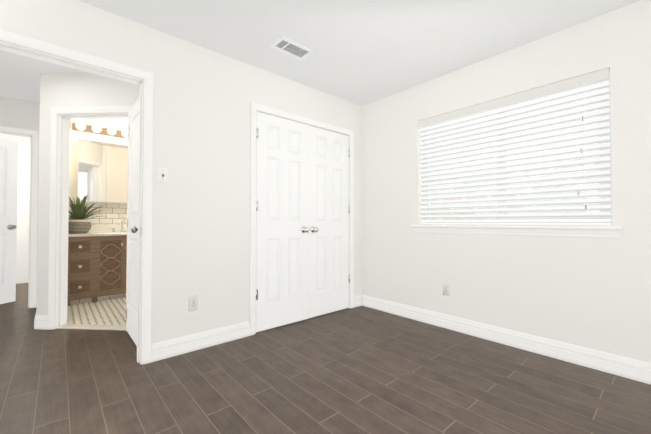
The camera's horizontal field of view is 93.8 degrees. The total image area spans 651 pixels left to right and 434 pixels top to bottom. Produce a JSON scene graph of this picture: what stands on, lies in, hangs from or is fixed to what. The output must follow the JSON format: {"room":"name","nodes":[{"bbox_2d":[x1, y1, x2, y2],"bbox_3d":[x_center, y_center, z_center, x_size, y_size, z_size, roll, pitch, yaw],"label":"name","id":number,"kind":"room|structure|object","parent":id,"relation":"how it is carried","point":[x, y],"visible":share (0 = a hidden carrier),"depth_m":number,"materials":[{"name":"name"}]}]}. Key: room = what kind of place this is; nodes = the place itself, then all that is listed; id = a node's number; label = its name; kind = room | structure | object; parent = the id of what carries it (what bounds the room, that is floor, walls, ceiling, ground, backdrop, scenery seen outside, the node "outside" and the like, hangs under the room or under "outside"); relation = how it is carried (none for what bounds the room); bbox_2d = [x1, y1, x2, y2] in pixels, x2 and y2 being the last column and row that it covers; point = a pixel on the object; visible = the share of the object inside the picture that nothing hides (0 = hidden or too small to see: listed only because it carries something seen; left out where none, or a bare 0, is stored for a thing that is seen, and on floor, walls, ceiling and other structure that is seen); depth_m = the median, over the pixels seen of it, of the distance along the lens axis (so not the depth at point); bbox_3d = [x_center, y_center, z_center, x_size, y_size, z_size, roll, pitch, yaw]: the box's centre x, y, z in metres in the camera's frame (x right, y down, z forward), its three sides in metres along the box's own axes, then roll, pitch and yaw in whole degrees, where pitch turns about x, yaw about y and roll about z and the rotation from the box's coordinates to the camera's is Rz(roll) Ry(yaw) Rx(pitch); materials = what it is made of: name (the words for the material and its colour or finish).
{"room":"empty bedroom","nodes":[
{"label":"empty bedroom","id":0,"kind":"room"},
{"bbox_2d":[0,72,138,314],"bbox_3d":[-3.465,-0.149,3.508,1.990,2.440,4.575,1,-1,-41],"label":"wall","id":1,"kind":"structure","parent":0,"point":[82,89],"depth_m":2.92,"materials":[{"name":"white paint"}]},
{"bbox_2d":[0,138,17,303],"bbox_3d":[-4.039,0.047,3.527,0.634,2.030,0.498,1,-1,-41],"label":"door","id":2,"kind":"structure","parent":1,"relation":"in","point":[8,189],"depth_m":3.79,"materials":[{"name":"white paint"}]},
{"bbox_2d":[34,296,41,329],"bbox_3d":[-3.050,1.002,3.230,0.030,0.130,1.112,1,-1,-41],"label":"baseboard","id":3,"kind":"structure","parent":1,"relation":"attached to","point":[38,318],"depth_m":2.88,"materials":[{"name":"white wood"}]},
{"bbox_2d":[126,98,138,345],"bbox_3d":[-1.600,0.031,2.588,0.171,2.030,0.696,1,-1,-41],"label":"door","id":4,"kind":"structure","parent":1,"relation":"in","point":[132,226],"depth_m":2.65,"materials":[{"name":"white paint"}]},
{"bbox_2d":[69,119,127,200],"bbox_3d":[-2.916,-0.130,4.602,1.800,2.440,0.100,1,-1,-41],"label":"wall","id":5,"kind":"structure","parent":0,"point":[75,136],"depth_m":4.14,"materials":[{"name":"white paint"}]},
{"bbox_2d":[69,201,126,224],"bbox_3d":[-2.842,0.004,4.592,1.699,0.429,0.008,1,-1,-41],"label":"tile","id":6,"kind":"structure","parent":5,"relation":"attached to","point":[113,213],"depth_m":4.35,"materials":[{"name":"white tile"}]},
{"bbox_2d":[72,122,127,138],"bbox_3d":[-2.981,-1.214,4.388,1.025,0.108,0.159,1,-1,-41],"label":"vanity light bar","id":7,"kind":"object","parent":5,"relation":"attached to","point":[94,129],"visible":0.58,"depth_m":4.22,"materials":[{"name":"brown"}]},
{"bbox_2d":[77,139,127,202],"bbox_3d":[-2.984,-0.624,4.400,0.920,0.840,0.106,1,-1,-41],"label":"mirror","id":8,"kind":"object","parent":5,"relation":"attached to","point":[102,171],"visible":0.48,"depth_m":4.23,"materials":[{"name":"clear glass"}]},
{"bbox_2d":[0,0,361,343],"bbox_3d":[-1.063,-0.166,2.492,4.190,2.440,0.125,1,-1,-41],"label":"wall","id":9,"kind":"structure","parent":0,"point":[203,97],"depth_m":2.43,"materials":[{"name":"white paint"}]},
{"bbox_2d":[0,29,152,364],"bbox_3d":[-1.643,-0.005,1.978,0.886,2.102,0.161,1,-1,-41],"label":"trim","id":10,"kind":"structure","parent":9,"relation":"attached to","point":[59,177],"depth_m":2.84,"materials":[{"name":"white wood"}]},
{"bbox_2d":[157,167,167,182],"bbox_3d":[-1.211,-0.315,2.270,0.070,0.115,0.016,1,-1,-41],"label":"switch plate","id":11,"kind":"object","parent":9,"relation":"attached to","point":[162,174],"visible":1,"depth_m":2.27,"materials":[{"name":"white plastic"}]},
{"bbox_2d":[188,295,197,310],"bbox_3d":[-1.045,0.681,2.405,0.070,0.115,0.008,1,-1,-41],"label":"electrical outlet plate","id":12,"kind":"object","parent":9,"relation":"attached to","point":[192,303],"visible":1,"depth_m":2.40,"materials":[{"name":"white plastic"}]},
{"bbox_2d":[151,321,249,361],"bbox_3d":[-0.970,0.989,2.461,0.786,0.130,0.016,1,-1,-41],"label":"baseboard","id":13,"kind":"structure","parent":9,"relation":"attached to","point":[173,347],"depth_m":2.42,"materials":[{"name":"white wood"}]},
{"bbox_2d":[256,112,308,331],"bbox_3d":[-0.401,0.042,2.968,0.623,2.024,0.109,1,-1,-41],"label":"closet door","id":14,"kind":"structure","parent":9,"relation":"in","point":[282,221],"depth_m":2.97,"materials":[{"name":"white paint"}]},
{"bbox_2d":[250,102,353,335],"bbox_3d":[-0.212,0.016,3.228,1.343,2.102,0.143,1,-1,-41],"label":"trim","id":15,"kind":"structure","parent":9,"relation":"attached to","point":[254,107],"depth_m":2.84,"materials":[{"name":"white wood"}]},
{"bbox_2d":[309,126,349,317],"bbox_3d":[0.067,0.049,3.384,0.623,2.024,0.103,1,-1,-41],"label":"closet door","id":16,"kind":"structure","parent":9,"relation":"in","point":[329,212],"depth_m":3.38,"materials":[{"name":"white paint"}]},
{"bbox_2d":[0,0,639,136],"bbox_3d":[-1.564,-1.419,2.908,4.420,0.080,8.220,1,-1,-41],"label":"ceiling","id":17,"kind":"structure","parent":0,"point":[365,52],"depth_m":2.31,"materials":[{"name":"white paint"}]},
{"bbox_2d":[270,36,313,59],"bbox_3d":[-0.272,-1.380,2.500,0.310,0.012,0.170,1,-1,-41],"label":"ceiling vent","id":18,"kind":"object","parent":17,"relation":"in","point":[285,45],"visible":0.98,"depth_m":2.49,"materials":[{"name":"white metal"}]},
{"bbox_2d":[0,283,650,433],"bbox_3d":[-1.564,1.086,2.866,4.420,0.070,8.220,1,-1,-41],"label":"floor","id":19,"kind":"structure","parent":0,"point":[361,370],"depth_m":1.90,"materials":[{"name":"wood"}]},
{"bbox_2d":[67,235,126,305],"bbox_3d":[-2.828,0.662,4.218,1.238,0.828,0.552,1,-1,-41],"label":"vanity cabinet","id":20,"kind":"object","parent":19,"relation":"on","point":[97,265],"visible":0.46,"depth_m":3.83,"materials":[{"name":"wood"},{"name":"metal"}]},
{"bbox_2d":[68,225,126,236],"bbox_3d":[-2.821,0.182,4.226,1.248,0.130,0.560,1,-1,-41],"label":"countertop","id":21,"kind":"structure","parent":20,"relation":"on","point":[100,230],"depth_m":4.23,"materials":[{"name":"white stone"}]},
{"bbox_2d":[68,194,102,233],"bbox_3d":[-3.084,-0.056,3.946,0.478,0.531,0.534,1,-1,-41],"label":"potted plant","id":22,"kind":"object","parent":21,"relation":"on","point":[79,222],"visible":0.88,"depth_m":3.83,"materials":[{"name":"plant"}]},
{"bbox_2d":[110,217,123,231],"bbox_3d":[-2.900,0.104,4.354,0.303,0.224,0.163,1,-1,-41],"label":"vanity faucet","id":23,"kind":"object","parent":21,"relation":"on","point":[122,221],"visible":0.73,"depth_m":4.38,"materials":[{"name":"silver metal"}]},
{"bbox_2d":[362,0,650,362],"bbox_3d":[1.628,-0.166,2.501,0.140,2.440,3.420,1,-1,-41],"label":"wall","id":24,"kind":"structure","parent":0,"point":[591,293],"depth_m":2.39,"materials":[{"name":"white paint"}]},
{"bbox_2d":[442,284,448,296],"bbox_3d":[1.151,0.699,2.915,0.008,0.115,0.070,1,-1,-41],"label":"electrical outlet plate","id":25,"kind":"object","parent":24,"relation":"attached to","point":[445,289],"visible":1,"depth_m":2.91,"materials":[{"name":"white plastic"}]},
{"bbox_2d":[358,294,650,384],"bbox_3d":[1.530,0.989,2.475,0.017,0.130,3.300,1,-1,-41],"label":"baseboard","id":26,"kind":"structure","parent":24,"relation":"attached to","point":[628,368],"depth_m":2.40,"materials":[{"name":"white wood"}]},
{"bbox_2d":[410,71,622,237],"bbox_3d":[1.471,-0.430,2.646,0.180,1.163,1.591,1,-1,-41],"label":"window","id":27,"kind":"structure","parent":24,"relation":"in","point":[583,231],"depth_m":2.40,"materials":[{"name":"white"}]},
{"bbox_2d":[418,68,611,225],"bbox_3d":[1.467,-0.471,2.633,0.078,1.077,1.464,1,-1,-41],"label":"window blinds","id":28,"kind":"object","parent":27,"relation":"attached to","point":[595,76],"visible":0.98,"depth_m":2.47,"materials":[{"name":"white plastic"}]},
{"label":"outside","id":29,"kind":"structure","parent":0,"visible":0},
{"bbox_2d":[428,89,599,219],"bbox_3d":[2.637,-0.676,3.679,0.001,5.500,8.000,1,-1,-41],"label":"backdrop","id":30,"kind":"structure","parent":29,"point":[572,211],"depth_m":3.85,"materials":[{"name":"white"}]}
]}

